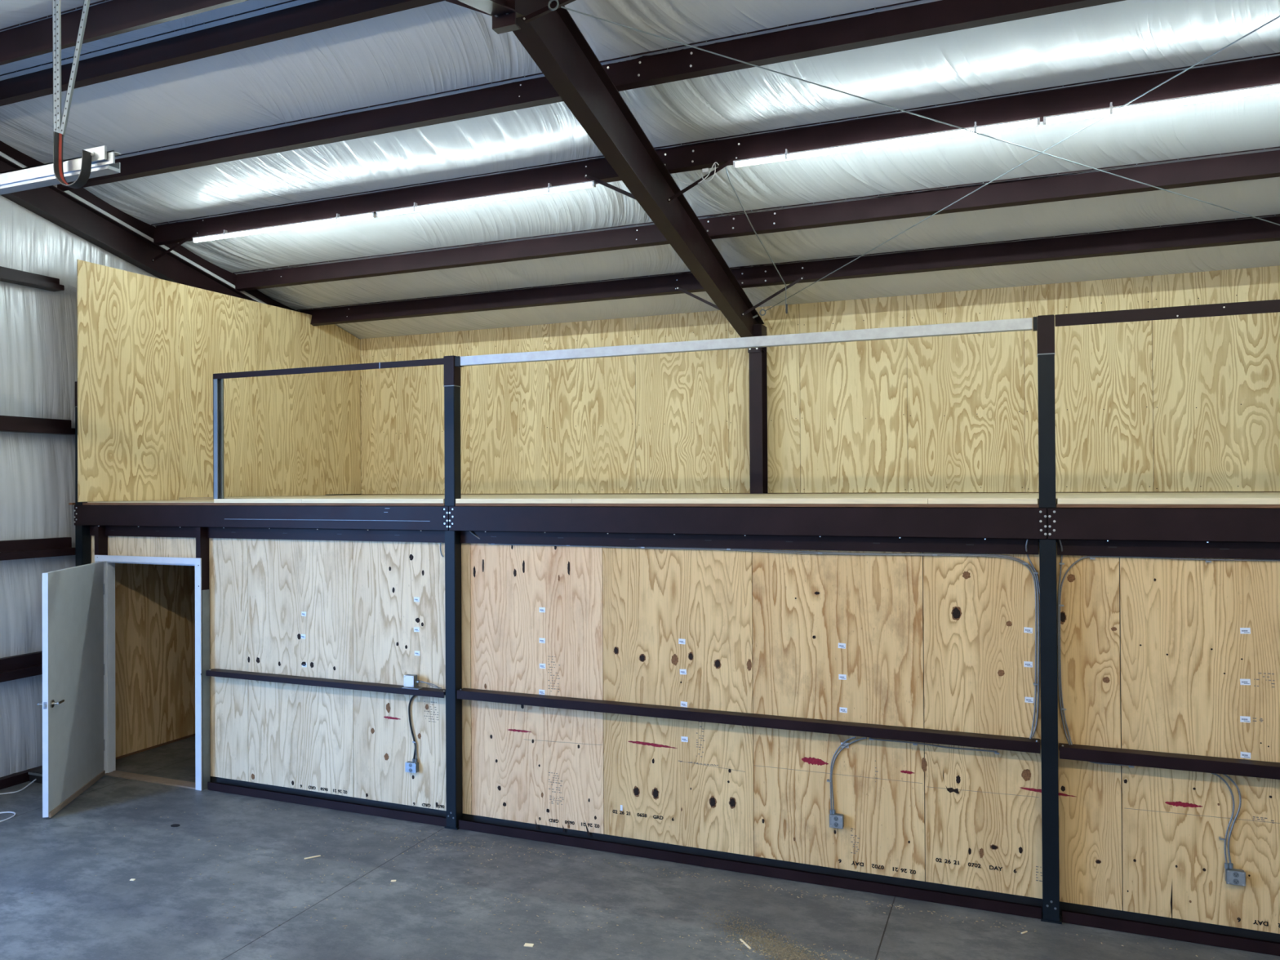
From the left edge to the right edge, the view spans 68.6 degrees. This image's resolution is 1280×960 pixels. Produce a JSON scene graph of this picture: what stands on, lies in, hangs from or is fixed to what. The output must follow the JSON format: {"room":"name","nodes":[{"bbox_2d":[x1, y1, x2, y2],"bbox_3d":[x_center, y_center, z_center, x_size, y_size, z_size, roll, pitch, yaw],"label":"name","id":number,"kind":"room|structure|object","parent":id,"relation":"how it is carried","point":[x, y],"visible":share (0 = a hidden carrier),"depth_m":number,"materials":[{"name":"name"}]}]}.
{"room":"warehouse interior","nodes":[
{"label":"warehouse interior","id":0,"kind":"room"},
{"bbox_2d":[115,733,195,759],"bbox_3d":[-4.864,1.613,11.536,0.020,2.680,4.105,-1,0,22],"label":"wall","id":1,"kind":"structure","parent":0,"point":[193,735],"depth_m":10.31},
{"bbox_2d":[115,563,141,757],"bbox_3d":[-5.516,1.631,9.886,0.012,2.570,0.586,-1,0,22],"label":"plywood sheet","id":2,"kind":"object","parent":1,"relation":"attached to","point":[127,575],"visible":0.5,"depth_m":10.00,"materials":[{"name":"wood"}]},
{"bbox_2d":[141,564,195,749],"bbox_3d":[-5.175,1.634,10.723,0.012,2.570,1.217,-1,0,22],"label":"plywood sheet","id":3,"kind":"object","parent":1,"relation":"attached to","point":[167,591],"visible":0.47,"depth_m":10.46,"materials":[{"name":"wood"}]},
{"bbox_2d":[0,195,342,777],"bbox_3d":[-5.737,-0.278,10.039,0.044,6.453,7.650,-1,0,22],"label":"wall","id":4,"kind":"structure","parent":0,"point":[38,327],"depth_m":9.29,"materials":[{"name":"white plastic"}]},
{"bbox_2d":[0,650,42,682],"bbox_3d":[-6.447,1.807,8.050,0.150,0.205,3.345,-1,0,22],"label":"girt","id":5,"kind":"object","parent":4,"relation":"attached to","point":[29,664],"depth_m":9.08,"materials":[{"name":"brown metal"}]},
{"bbox_2d":[0,765,42,789],"bbox_3d":[-5.701,2.903,9.985,0.110,0.090,7.600,-1,0,22],"label":"baseboard","id":6,"kind":"structure","parent":4,"relation":"attached to","point":[20,777],"depth_m":9.06,"materials":[{"name":"brown metal"}]},
{"bbox_2d":[0,266,64,291],"bbox_3d":[-6.494,-1.983,8.017,0.150,0.125,3.220,-1,0,22],"label":"girt","id":7,"kind":"object","parent":4,"relation":"attached to","point":[6,274],"depth_m":9.19,"materials":[{"name":"brown metal"}]},
{"bbox_2d":[0,537,75,560],"bbox_3d":[-6.454,0.669,8.057,0.150,0.180,3.345,-1,0,22],"label":"girt","id":8,"kind":"object","parent":4,"relation":"attached to","point":[60,546],"depth_m":9.23,"materials":[{"name":"brown metal"}]},
{"bbox_2d":[0,415,75,435],"bbox_3d":[-6.461,-0.545,8.065,0.150,0.150,3.345,-1,0,22],"label":"girt","id":9,"kind":"object","parent":4,"relation":"attached to","point":[7,424],"depth_m":9.23,"materials":[{"name":"brown metal"}]},
{"bbox_2d":[0,155,257,302],"bbox_3d":[-6.456,-2.402,8.092,0.140,1.763,11.685,-1,0,22],"label":"rafter","id":10,"kind":"object","parent":4,"relation":"attached to","point":[51,203],"visible":0.48,"depth_m":10.02,"materials":[{"name":"brown metal"}]},
{"bbox_2d":[0,0,445,106],"bbox_3d":[-3.288,-3.354,7.129,6.520,0.230,0.090,-1,0,22],"label":"purlin","id":11,"kind":"structure","parent":10,"relation":"on","point":[320,15],"depth_m":7.13,"materials":[{"name":"brown metal"}]},
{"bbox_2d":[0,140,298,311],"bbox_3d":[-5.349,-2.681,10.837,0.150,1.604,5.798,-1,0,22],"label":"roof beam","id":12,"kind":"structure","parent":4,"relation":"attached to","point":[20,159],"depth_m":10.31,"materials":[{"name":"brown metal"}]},
{"bbox_2d":[0,0,1279,339],"bbox_3d":[-0.711,-2.811,5.757,12.620,1.505,11.800,-1,0,22],"label":"ceiling","id":13,"kind":"structure","parent":0,"point":[441,46],"depth_m":8.05,"materials":[{"name":"white plastic"}]},
{"bbox_2d":[0,0,120,195],"bbox_3d":[-4.859,-2.284,5.679,4.750,1.585,0.148,-1,0,22],"label":"door track","id":14,"kind":"object","parent":13,"relation":"hanging from","point":[96,162],"visible":1,"depth_m":4.91,"materials":[{"name":"metal"}]},
{"bbox_2d":[607,0,1125,86],"bbox_3d":[2.708,-3.106,5.943,6.405,0.230,0.090,-1,0,22],"label":"purlin","id":15,"kind":"structure","parent":13,"relation":"attached to","point":[941,16],"depth_m":6.47,"materials":[{"name":"brown metal"}]},
{"bbox_2d":[547,0,1279,225],"bbox_3d":[3.268,-2.473,7.188,8.158,1.034,0.057,0,0,-20],"label":"rod","id":16,"kind":"object","parent":13,"relation":"attached to","point":[550,1],"visible":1,"depth_m":6.59,"materials":[{"name":"metal"}]},
{"bbox_2d":[664,52,1279,170],"bbox_3d":[3.156,-2.820,6.979,6.363,0.230,0.090,-1,0,22],"label":"purlin","id":17,"kind":"structure","parent":13,"relation":"attached to","point":[1261,71],"depth_m":7.15,"materials":[{"name":"brown metal"}]},
{"bbox_2d":[666,155,738,202],"bbox_3d":[0.537,-2.566,8.009,0.639,0.343,0.038,0,0,17],"label":"brace","id":18,"kind":"object","parent":17,"relation":"attached to","point":[731,161],"visible":1,"depth_m":8.01,"materials":[{"name":"brown metal"}]},
{"bbox_2d":[733,83,1279,168],"bbox_3d":[2.983,-2.675,6.949,4.750,0.088,0.044,-1,0,22],"label":"tube light","id":19,"kind":"object","parent":17,"relation":"attached to","point":[1031,122],"depth_m":7.00,"materials":[{"name":"white plastic"}]},
{"bbox_2d":[706,146,1279,236],"bbox_3d":[3.604,-2.523,8.059,6.355,0.230,0.090,-1,0,22],"label":"purlin","id":20,"kind":"structure","parent":13,"relation":"attached to","point":[1262,165],"depth_m":8.19,"materials":[{"name":"brown metal"}]},
{"bbox_2d":[724,167,786,285],"bbox_3d":[1.116,-2.357,8.971,0.081,0.555,2.286,0,0,21],"label":"cord","id":21,"kind":"object","parent":20,"relation":"hanging from","point":[725,167],"visible":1,"depth_m":8.88,"materials":[{"name":"metal"}]},
{"bbox_2d":[0,735,1279,959],"bbox_3d":[-0.666,2.949,5.742,12.820,0.120,12.050,-1,0,22],"label":"floor","id":22,"kind":"structure","parent":0,"point":[72,913],"depth_m":6.45,"materials":[{"name":"grey concrete"}]},
{"bbox_2d":[27,768,42,783],"bbox_3d":[-5.799,2.893,9.177,0.280,0.100,0.190,-1,0,22],"label":"power strip","id":23,"kind":"object","parent":22,"relation":"on","point":[37,774],"visible":0.38,"depth_m":9.12,"materials":[{"name":"grey plastic"}]},
{"bbox_2d":[74,381,90,566],"bbox_3d":[-5.667,0.972,9.548,0.124,3.945,0.117,-1,0,22],"label":"steel post","id":24,"kind":"object","parent":22,"relation":"on","point":[82,537],"visible":0.16,"depth_m":9.52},
{"bbox_2d":[94,525,107,561],"bbox_3d":[-5.426,1.701,9.447,0.055,2.483,0.104,-1,0,22],"label":"stud","id":25,"kind":"object","parent":22,"relation":"on","point":[100,539],"visible":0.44,"depth_m":9.42,"materials":[{"name":"brown metal"}]},
{"bbox_2d":[195,527,210,789],"bbox_3d":[-4.158,1.690,8.930,0.069,2.483,0.104,-1,0,22],"label":"stud","id":26,"kind":"object","parent":22,"relation":"on","point":[202,540],"visible":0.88,"depth_m":8.91,"materials":[{"name":"brown metal"}]},
{"bbox_2d":[207,782,446,826],"bbox_3d":[-2.837,2.880,8.397,2.665,0.076,0.086,-1,0,22],"label":"floor track","id":27,"kind":"object","parent":22,"relation":"on","point":[224,788],"visible":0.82,"depth_m":8.32,"materials":[{"name":"brown metal"}]},
{"bbox_2d":[443,355,462,830],"bbox_3d":[-1.567,0.935,7.875,0.124,3.947,0.117,-1,0,22],"label":"steel post","id":28,"kind":"object","parent":22,"relation":"on","point":[452,386],"visible":0.98,"depth_m":7.83,"materials":[{"name":"metal"}]},
{"bbox_2d":[74,505,448,531],"bbox_3d":[-3.669,0.342,8.669,4.479,0.213,0.018,-1,0,22],"label":"beam","id":29,"kind":"structure","parent":28,"relation":"attached to","point":[420,518],"depth_m":8.55,"materials":[{"name":"brown metal"}]},
{"bbox_2d":[454,316,1036,367],"bbox_3d":[0.538,-1.009,7.011,4.476,0.084,0.064,-1,0,22],"label":"guard rail","id":30,"kind":"object","parent":28,"relation":"attached to","point":[1018,324],"visible":1,"depth_m":6.84,"materials":[{"name":"metal"}]},
{"bbox_2d":[448,506,1047,539],"bbox_3d":[0.526,0.305,6.957,4.580,0.213,0.018,-1,0,22],"label":"beam","id":31,"kind":"structure","parent":28,"relation":"attached to","point":[1030,523],"depth_m":6.80,"materials":[{"name":"brown metal"}]},
{"bbox_2d":[82,492,1279,508],"bbox_3d":[0.779,0.282,9.167,12.470,0.261,4.267,-1,0,22],"label":"deck","id":32,"kind":"object","parent":31,"relation":"on","point":[1129,500],"visible":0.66,"depth_m":7.42,"materials":[{"name":"brown wood"}]},
{"bbox_2d":[76,259,179,502],"bbox_3d":[-5.404,-0.994,9.958,0.012,2.432,1.212,-1,0,22],"label":"plywood sheet","id":33,"kind":"object","parent":32,"relation":"on","point":[128,322],"visible":1,"depth_m":9.91,"materials":[{"name":"yellow wood"}]},
{"bbox_2d":[178,283,257,497],"bbox_3d":[-4.954,-1.002,11.062,0.012,2.405,1.167,-1,0,22],"label":"plywood sheet","id":34,"kind":"object","parent":32,"relation":"on","point":[218,331],"visible":0.91,"depth_m":10.98,"materials":[{"name":"yellow wood"}]},
{"bbox_2d":[257,302,325,496],"bbox_3d":[-4.504,-0.998,12.164,0.012,2.405,1.207,-1,0,22],"label":"plywood sheet","id":35,"kind":"object","parent":32,"relation":"on","point":[291,452],"visible":0.94,"depth_m":12.11,"materials":[{"name":"yellow wood"}]},
{"bbox_2d":[213,358,444,498],"bbox_3d":[-2.820,-0.422,8.382,2.575,1.181,0.066,-1,0,22],"label":"guard rail","id":36,"kind":"object","parent":32,"relation":"on","point":[218,379],"visible":0.87,"depth_m":8.82,"materials":[{"name":"brown metal"}]},
{"bbox_2d":[324,324,360,494],"bbox_3d":[-4.137,-0.998,13.064,0.012,2.388,0.732,-1,0,22],"label":"plywood sheet","id":37,"kind":"object","parent":32,"relation":"on","point":[342,388],"visible":0.98,"depth_m":13.04,"materials":[{"name":"yellow wood"}]},
{"bbox_2d":[747,324,768,493],"bbox_3d":[1.389,-0.829,11.058,0.160,1.980,0.262,-1,0,22],"label":"wall column","id":38,"kind":"structure","parent":32,"relation":"on","point":[757,359],"depth_m":10.96,"materials":[{"name":"brown metal"}]},
{"bbox_2d":[457,0,764,352],"bbox_3d":[-0.799,-2.422,5.784,0.145,1.823,11.685,-1,0,22],"label":"rafter","id":39,"kind":"object","parent":38,"relation":"on","point":[553,40],"visible":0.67,"depth_m":7.34,"materials":[{"name":"brown metal"}]},
{"bbox_2d":[0,0,248,65],"bbox_3d":[-0.743,-3.369,5.505,12.460,0.200,0.182,-1,0,22],"label":"purlin","id":40,"kind":"structure","parent":39,"relation":"on","point":[113,17],"depth_m":6.81,"materials":[{"name":"brown metal"}]},
{"bbox_2d":[57,50,661,191],"bbox_3d":[-2.844,-3.057,8.210,6.520,0.230,0.090,-1,0,22],"label":"purlin","id":41,"kind":"structure","parent":39,"relation":"on","point":[537,91],"depth_m":8.02,"materials":[{"name":"brown metal"}]},
{"bbox_2d":[151,141,702,245],"bbox_3d":[-2.415,-2.770,9.254,6.520,0.230,0.090,-1,0,22],"label":"purlin","id":42,"kind":"structure","parent":39,"relation":"on","point":[677,159],"depth_m":9.17,"materials":[{"name":"brown metal"}]},
{"bbox_2d":[151,231,199,262],"bbox_3d":[-5.105,-2.564,10.320,0.654,0.293,0.038,0,0,18],"label":"brace","id":43,"kind":"object","parent":42,"relation":"attached to","point":[197,232],"visible":1,"depth_m":10.31,"materials":[{"name":"brown metal"}]},
{"bbox_2d":[192,212,376,243],"bbox_3d":[-3.715,-2.616,9.683,2.389,0.088,0.044,-1,0,22],"label":"tube light","id":44,"kind":"object","parent":42,"relation":"attached to","point":[338,218],"visible":1,"depth_m":9.63,"materials":[{"name":"white plastic"}]},
{"bbox_2d":[376,180,595,217],"bbox_3d":[-1.492,-2.635,8.775,2.357,0.088,0.044,-1,0,22],"label":"tube light","id":45,"kind":"object","parent":42,"relation":"attached to","point":[548,189],"visible":1,"depth_m":8.72,"materials":[{"name":"white plastic"}]},
{"bbox_2d":[584,173,635,199],"bbox_3d":[-0.249,-2.563,8.205,0.033,0.404,0.737,0,-1,-44],"label":"brace","id":46,"kind":"object","parent":42,"relation":"attached to","point":[599,181],"visible":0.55,"depth_m":8.21,"materials":[{"name":"brown metal"}]},
{"bbox_2d":[445,0,520,34],"bbox_3d":[-0.989,-2.920,5.828,0.511,0.294,0.094,-1,0,22],"label":"plate","id":47,"kind":"object","parent":39,"relation":"attached to","point":[502,24],"visible":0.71,"depth_m":5.75,"materials":[{"name":"brown metal"}]},
{"bbox_2d":[232,212,739,291],"bbox_3d":[-1.972,-2.503,10.336,6.520,0.289,0.090,-1,0,22],"label":"purlin","id":48,"kind":"structure","parent":39,"relation":"on","point":[717,227],"depth_m":10.27,"materials":[{"name":"brown metal"}]},
{"bbox_2d":[296,264,768,325],"bbox_3d":[-1.558,-2.196,11.343,6.520,0.230,0.090,-1,0,22],"label":"purlin","id":49,"kind":"structure","parent":39,"relation":"on","point":[664,284],"depth_m":11.27,"materials":[{"name":"brown metal"}]},
{"bbox_2d":[675,286,719,310],"bbox_3d":[0.653,-1.995,10.321,0.652,0.358,0.035,-1,0,40],"label":"brace","id":50,"kind":"object","parent":49,"relation":"attached to","point":[677,287],"visible":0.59,"depth_m":10.32,"materials":[{"name":"brown metal"}]},
{"bbox_2d":[521,0,575,23],"bbox_3d":[-0.534,-2.952,5.842,0.415,0.249,0.028,0,0,-15],"label":"brace","id":51,"kind":"object","parent":39,"relation":"attached to","point":[544,11],"visible":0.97,"depth_m":5.82,"materials":[{"name":"brown metal"}]},
{"bbox_2d":[741,213,1279,286],"bbox_3d":[4.034,-2.246,9.059,6.319,0.230,0.090,-1,0,22],"label":"purlin","id":52,"kind":"structure","parent":39,"relation":"on","point":[1246,230],"depth_m":9.14,"materials":[{"name":"brown metal"}]},
{"bbox_2d":[741,275,804,316],"bbox_3d":[1.425,-1.972,10.087,0.692,0.391,0.038,0,0,18],"label":"brace","id":53,"kind":"object","parent":52,"relation":"attached to","point":[794,282],"visible":1,"depth_m":10.07,"materials":[{"name":"brown metal"}]},
{"bbox_2d":[759,15,1279,315],"bbox_3d":[3.178,-2.554,7.286,0.056,1.265,7.912,0,0,-27],"label":"rod","id":54,"kind":"object","parent":39,"relation":"attached to","point":[1276,18],"visible":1,"depth_m":7.27,"materials":[{"name":"metal"}]},
{"bbox_2d":[31,806,1214,959],"bbox_3d":[-0.450,2.887,6.058,9.801,0.004,2.274,0,0,21],"label":"wood shavings","id":55,"kind":"object","parent":22,"relation":"on","point":[748,943],"visible":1,"depth_m":6.34},
{"bbox_2d":[458,819,1041,919],"bbox_3d":[0.572,2.849,7.006,4.468,0.076,0.086,-1,0,22],"label":"floor track","id":56,"kind":"object","parent":22,"relation":"on","point":[951,899],"visible":1,"depth_m":6.82,"materials":[{"name":"brown metal"}]},
{"bbox_2d":[678,896,829,959],"bbox_3d":[0.861,2.876,5.745,0.438,0.006,1.895,0,0,-36],"label":"pile","id":57,"kind":"object","parent":22,"relation":"on","point":[779,947],"visible":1,"depth_m":5.82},
{"bbox_2d":[1036,314,1062,924],"bbox_3d":[2.675,0.898,6.144,0.124,3.945,0.117,-1,0,22],"label":"steel post","id":58,"kind":"object","parent":22,"relation":"on","point":[1045,323],"visible":1,"depth_m":6.10,"materials":[{"name":"metal"}]},
{"bbox_2d":[457,688,1039,753],"bbox_3d":[0.562,1.763,7.004,4.464,0.077,0.106,-1,0,22],"label":"rail","id":59,"kind":"object","parent":58,"relation":"attached to","point":[820,726],"depth_m":6.81,"materials":[{"name":"brown metal"}]},
{"bbox_2d":[1047,507,1279,542],"bbox_3d":[4.195,0.272,5.459,3.342,0.213,0.018,-1,0,22],"label":"beam","id":60,"kind":"structure","parent":58,"relation":"attached to","point":[1256,525],"depth_m":5.83,"materials":[{"name":"brown metal"}]},
{"bbox_2d":[1054,299,1279,326],"bbox_3d":[4.230,-1.050,5.502,3.287,0.077,0.065,-1,0,22],"label":"guard rail","id":61,"kind":"object","parent":58,"relation":"attached to","point":[1273,305],"visible":1,"depth_m":5.85,"materials":[{"name":"brown metal"}]},
{"bbox_2d":[1061,910,1279,955],"bbox_3d":[4.268,2.817,5.498,3.278,0.076,0.086,-1,0,22],"label":"floor track","id":62,"kind":"object","parent":22,"relation":"on","point":[1250,944],"visible":1,"depth_m":5.84,"materials":[{"name":"brown metal"}]},
{"bbox_2d":[210,539,1279,942],"bbox_3d":[0.096,1.554,7.280,12.350,2.680,0.017,-1,0,22],"label":"wall partition","id":63,"kind":"structure","parent":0,"point":[1264,935],"depth_m":6.75,"materials":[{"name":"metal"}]},
{"bbox_2d":[37,555,202,817],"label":"door","id":64,"kind":"structure","parent":63,"relation":"in","point":[77,703],"depth_m":8.81,"materials":[{"name":"white paint"}]},
{"bbox_2d":[90,535,152,563],"bbox_3d":[-5.216,1.661,9.431,0.887,2.360,0.012,-1,0,22],"label":"plywood sheet","id":65,"kind":"object","parent":63,"relation":"attached to","point":[142,546],"visible":0.2,"depth_m":9.39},
{"bbox_2d":[89,525,195,537],"bbox_3d":[-4.894,0.482,9.277,1.520,0.156,0.034,-1,0,22],"label":"channel","id":66,"kind":"object","parent":63,"relation":"attached to","point":[110,531],"visible":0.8,"depth_m":9.24,"materials":[{"name":"brown metal"}]},
{"bbox_2d":[152,537,248,781],"bbox_3d":[-4.240,1.652,9.033,1.216,2.360,0.012,-1,0,22],"label":"plywood sheet","id":67,"kind":"object","parent":63,"relation":"attached to","point":[228,557],"visible":0.93,"depth_m":8.89,"materials":[{"name":"wood"}]},
{"bbox_2d":[247,538,354,797],"bbox_3d":[-3.114,1.642,8.572,1.219,2.360,0.014,-1,0,22],"label":"plywood sheet","id":68,"kind":"object","parent":63,"relation":"attached to","point":[300,592],"visible":0.98,"depth_m":8.55,"materials":[{"name":"beige"}]},
{"bbox_2d":[205,668,445,697],"bbox_3d":[-2.848,1.808,8.396,2.653,0.057,0.106,-1,0,22],"label":"girt","id":69,"kind":"object","parent":63,"relation":"attached to","point":[317,682],"depth_m":8.33,"materials":[{"name":"brown metal"}]},
{"bbox_2d":[401,674,422,689],"bbox_3d":[-1.950,1.722,8.012,0.168,0.112,0.066,-1,0,22],"label":"junction box","id":70,"kind":"object","parent":69,"relation":"on","point":[410,680],"visible":1,"depth_m":7.99,"materials":[{"name":"metal"}]},
{"bbox_2d":[207,527,444,542],"bbox_3d":[-2.864,0.464,8.448,2.715,0.156,0.034,-1,0,22],"label":"channel","id":71,"kind":"object","parent":63,"relation":"attached to","point":[392,535],"visible":0.62,"depth_m":8.39,"materials":[{"name":"brown metal"}]},
{"bbox_2d":[352,541,471,814],"bbox_3d":[-1.983,1.632,8.110,1.214,2.360,0.014,-1,0,22],"label":"plywood sheet","id":72,"kind":"object","parent":63,"relation":"attached to","point":[399,587],"visible":0.92,"depth_m":8.13,"materials":[{"name":"beige"}]},
{"bbox_2d":[404,758,418,773],"bbox_3d":[-1.960,2.454,8.063,0.113,0.118,0.053,-1,0,22],"label":"outlet box","id":73,"kind":"object","parent":72,"relation":"attached to","point":[412,766],"visible":1,"depth_m":8.05,"materials":[{"name":"metal"}]},
{"bbox_2d":[470,542,604,835],"bbox_3d":[-0.854,1.643,7.649,1.214,2.401,0.014,-1,0,22],"label":"plywood sheet","id":74,"kind":"object","parent":63,"relation":"attached to","point":[537,611],"visible":0.98,"depth_m":7.63,"materials":[{"name":"brown wood"}]},
{"bbox_2d":[602,546,754,856],"bbox_3d":[0.274,1.612,7.189,1.214,2.360,0.014,-1,0,22],"label":"plywood sheet","id":75,"kind":"object","parent":63,"relation":"attached to","point":[677,624],"visible":0.97,"depth_m":7.17,"materials":[{"name":"brown wood"}]},
{"bbox_2d":[460,530,1038,554],"bbox_3d":[0.565,0.433,7.049,4.473,0.156,0.034,-1,0,22],"label":"channel","id":76,"kind":"object","parent":63,"relation":"attached to","point":[959,545],"visible":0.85,"depth_m":6.88,"materials":[{"name":"brown metal"}]},
{"bbox_2d":[472,532,1036,738],"bbox_3d":[0.596,1.069,7.021,4.380,1.375,0.048,-1,0,22],"label":"cable","id":77,"kind":"object","parent":76,"relation":"attached to","point":[1026,566],"visible":0.97,"depth_m":6.59,"materials":[{"name":"metal"}]},
{"bbox_2d":[469,531,1039,738],"bbox_3d":[0.600,1.074,7.018,4.401,1.385,0.065,-1,0,22],"label":"cable","id":78,"kind":"object","parent":76,"relation":"attached to","point":[819,553],"visible":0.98,"depth_m":6.37,"materials":[{"name":"metal"}]},
{"bbox_2d":[751,549,924,881],"bbox_3d":[1.403,1.602,6.728,1.214,2.360,0.014,-1,0,22],"label":"plywood sheet","id":79,"kind":"object","parent":63,"relation":"attached to","point":[836,637],"visible":0.94,"depth_m":6.71,"materials":[{"name":"brown"}]},
{"bbox_2d":[829,809,844,829],"bbox_3d":[1.403,2.418,6.690,0.098,0.119,0.053,-1,0,22],"label":"outlet box","id":80,"kind":"object","parent":79,"relation":"attached to","point":[836,820],"visible":1,"depth_m":6.67,"materials":[{"name":"metal"}]},
{"bbox_2d":[831,737,866,809],"bbox_3d":[1.487,2.090,6.670,0.260,0.552,0.018,-1,0,25],"label":"cable","id":81,"kind":"object","parent":79,"relation":"attached to","point":[854,741],"visible":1,"depth_m":6.71,"materials":[{"name":"metal"}]},
{"bbox_2d":[869,737,999,754],"bbox_3d":[2.015,1.828,6.457,0.858,0.028,0.029,-1,0,22],"label":"cable","id":82,"kind":"object","parent":79,"relation":"attached to","point":[870,739],"visible":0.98,"depth_m":6.46,"materials":[{"name":"metal"}]},
{"bbox_2d":[921,542,1122,911],"bbox_3d":[2.521,1.592,6.272,1.237,2.360,0.014,-1,0,22],"label":"plywood sheet","id":83,"kind":"object","parent":63,"relation":"attached to","point":[983,809],"visible":0.89,"depth_m":6.27,"materials":[{"name":"brown wood"}]},
{"bbox_2d":[1057,539,1279,559],"bbox_3d":[4.260,0.401,5.541,3.285,0.156,0.034,-1,0,22],"label":"beam","id":84,"kind":"structure","parent":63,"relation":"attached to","point":[1243,550],"depth_m":5.90,"materials":[{"name":"brown metal"}]},
{"bbox_2d":[1057,539,1070,744],"bbox_3d":[2.772,1.070,6.143,0.075,1.369,0.062,0,0,-5],"label":"cable","id":85,"kind":"object","parent":84,"relation":"attached to","point":[1060,540],"visible":0.98,"depth_m":6.16,"materials":[{"name":"metal"}]},
{"bbox_2d":[1058,555,1279,745],"bbox_3d":[3.427,1.116,5.880,1.460,1.264,0.035,-1,0,22],"label":"cable","id":86,"kind":"object","parent":84,"relation":"attached to","point":[1210,560],"visible":0.98,"depth_m":6.09,"materials":[{"name":"metal"}]},
{"bbox_2d":[1120,557,1279,933],"bbox_3d":[3.661,1.605,5.807,1.214,2.406,0.014,-1,0,22],"label":"plywood sheet","id":87,"kind":"object","parent":63,"relation":"attached to","point":[1200,640],"visible":0.98,"depth_m":5.86,"materials":[{"name":"brown wood"}]},
{"bbox_2d":[1058,742,1279,779],"bbox_3d":[4.255,1.749,5.497,3.284,0.083,0.106,-1,0,22],"label":"rail","id":88,"kind":"object","parent":87,"relation":"attached to","point":[1216,765],"depth_m":5.84,"materials":[{"name":"brown metal"}]},
{"bbox_2d":[1211,773,1235,863],"bbox_3d":[3.610,2.093,5.805,0.124,0.556,0.029,-1,0,22],"label":"cable","id":89,"kind":"object","parent":87,"relation":"attached to","point":[1218,775],"visible":0.94,"depth_m":5.79,"materials":[{"name":"metal"}]},
{"bbox_2d":[1222,773,1241,862],"bbox_3d":[3.654,2.090,5.786,0.099,0.555,0.015,0,0,18],"label":"cable","id":90,"kind":"object","parent":87,"relation":"attached to","point":[1226,775],"visible":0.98,"depth_m":5.78,"materials":[{"name":"metal"}]},
{"bbox_2d":[1224,862,1245,886],"bbox_3d":[3.660,2.424,5.769,0.106,0.120,0.053,-1,0,22],"label":"outlet box","id":91,"kind":"object","parent":87,"relation":"attached to","point":[1233,876],"visible":1,"depth_m":5.76,"materials":[{"name":"metal"}]},
{"bbox_2d":[342,295,1279,507],"bbox_3d":[1.545,0.261,11.218,12.820,5.300,0.100,-1,0,22],"label":"wall","id":92,"kind":"structure","parent":0,"point":[906,295],"depth_m":10.57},
{"bbox_2d":[360,336,398,493],"bbox_3d":[-3.693,-0.910,13.291,0.644,2.221,0.013,-1,0,22],"label":"plywood sheet","id":93,"kind":"object","parent":92,"relation":"attached to","point":[379,387],"visible":0.96,"depth_m":13.29,"materials":[{"name":"yellow wood"}]},
{"bbox_2d":[397,330,470,493],"bbox_3d":[-2.852,-0.918,12.947,1.165,2.221,0.013,-1,0,22],"label":"plywood sheet","id":94,"kind":"object","parent":92,"relation":"attached to","point":[421,465],"visible":0.79,"depth_m":12.98,"materials":[{"name":"yellow wood"}]},
{"bbox_2d":[469,324,550,493],"bbox_3d":[-1.746,-0.927,12.496,1.214,2.221,0.013,-1,0,22],"label":"plywood sheet","id":95,"kind":"object","parent":92,"relation":"attached to","point":[509,402],"visible":0.94,"depth_m":12.49,"materials":[{"name":"yellow wood"}]},
{"bbox_2d":[549,317,635,493],"bbox_3d":[-0.618,-0.938,12.036,1.215,2.221,0.013,-1,0,22],"label":"plywood sheet","id":96,"kind":"object","parent":92,"relation":"attached to","point":[593,401],"visible":0.96,"depth_m":12.02,"materials":[{"name":"yellow wood"}]},
{"bbox_2d":[635,310,729,493],"bbox_3d":[0.511,-0.948,11.575,1.215,2.221,0.013,-1,0,22],"label":"plywood sheet","id":97,"kind":"object","parent":92,"relation":"attached to","point":[682,398],"visible":0.9,"depth_m":11.56,"materials":[{"name":"yellow wood"}]},
{"bbox_2d":[728,303,800,493],"bbox_3d":[1.478,-0.956,11.181,0.865,2.221,0.013,-1,0,22],"label":"plywood sheet","id":98,"kind":"object","parent":92,"relation":"attached to","point":[784,454],"visible":0.73,"depth_m":11.12,"materials":[{"name":"yellow wood"}]},
{"bbox_2d":[799,295,907,493],"bbox_3d":[2.445,-0.965,10.786,1.215,2.221,0.013,-1,0,22],"label":"plywood sheet","id":99,"kind":"object","parent":92,"relation":"attached to","point":[854,412],"visible":0.94,"depth_m":10.77,"materials":[{"name":"yellow wood"}]},
{"bbox_2d":[906,285,1025,492],"bbox_3d":[3.574,-0.975,10.325,1.215,2.221,0.013,-1,0,22],"label":"plywood sheet","id":100,"kind":"object","parent":92,"relation":"attached to","point":[966,393],"visible":0.93,"depth_m":10.31,"materials":[{"name":"yellow wood"}]},
{"bbox_2d":[1023,275,1153,492],"bbox_3d":[4.702,-0.985,9.865,1.215,2.221,0.013,-1,0,22],"label":"plywood sheet","id":101,"kind":"object","parent":92,"relation":"attached to","point":[1104,371],"visible":0.78,"depth_m":9.82,"materials":[{"name":"yellow wood"}]},
{"bbox_2d":[1151,265,1279,491],"bbox_3d":[5.831,-0.995,9.404,1.215,2.221,0.013,-1,0,22],"label":"plywood sheet","id":102,"kind":"object","parent":92,"relation":"attached to","point":[1216,380],"visible":0.93,"depth_m":9.41,"materials":[{"name":"yellow wood"}]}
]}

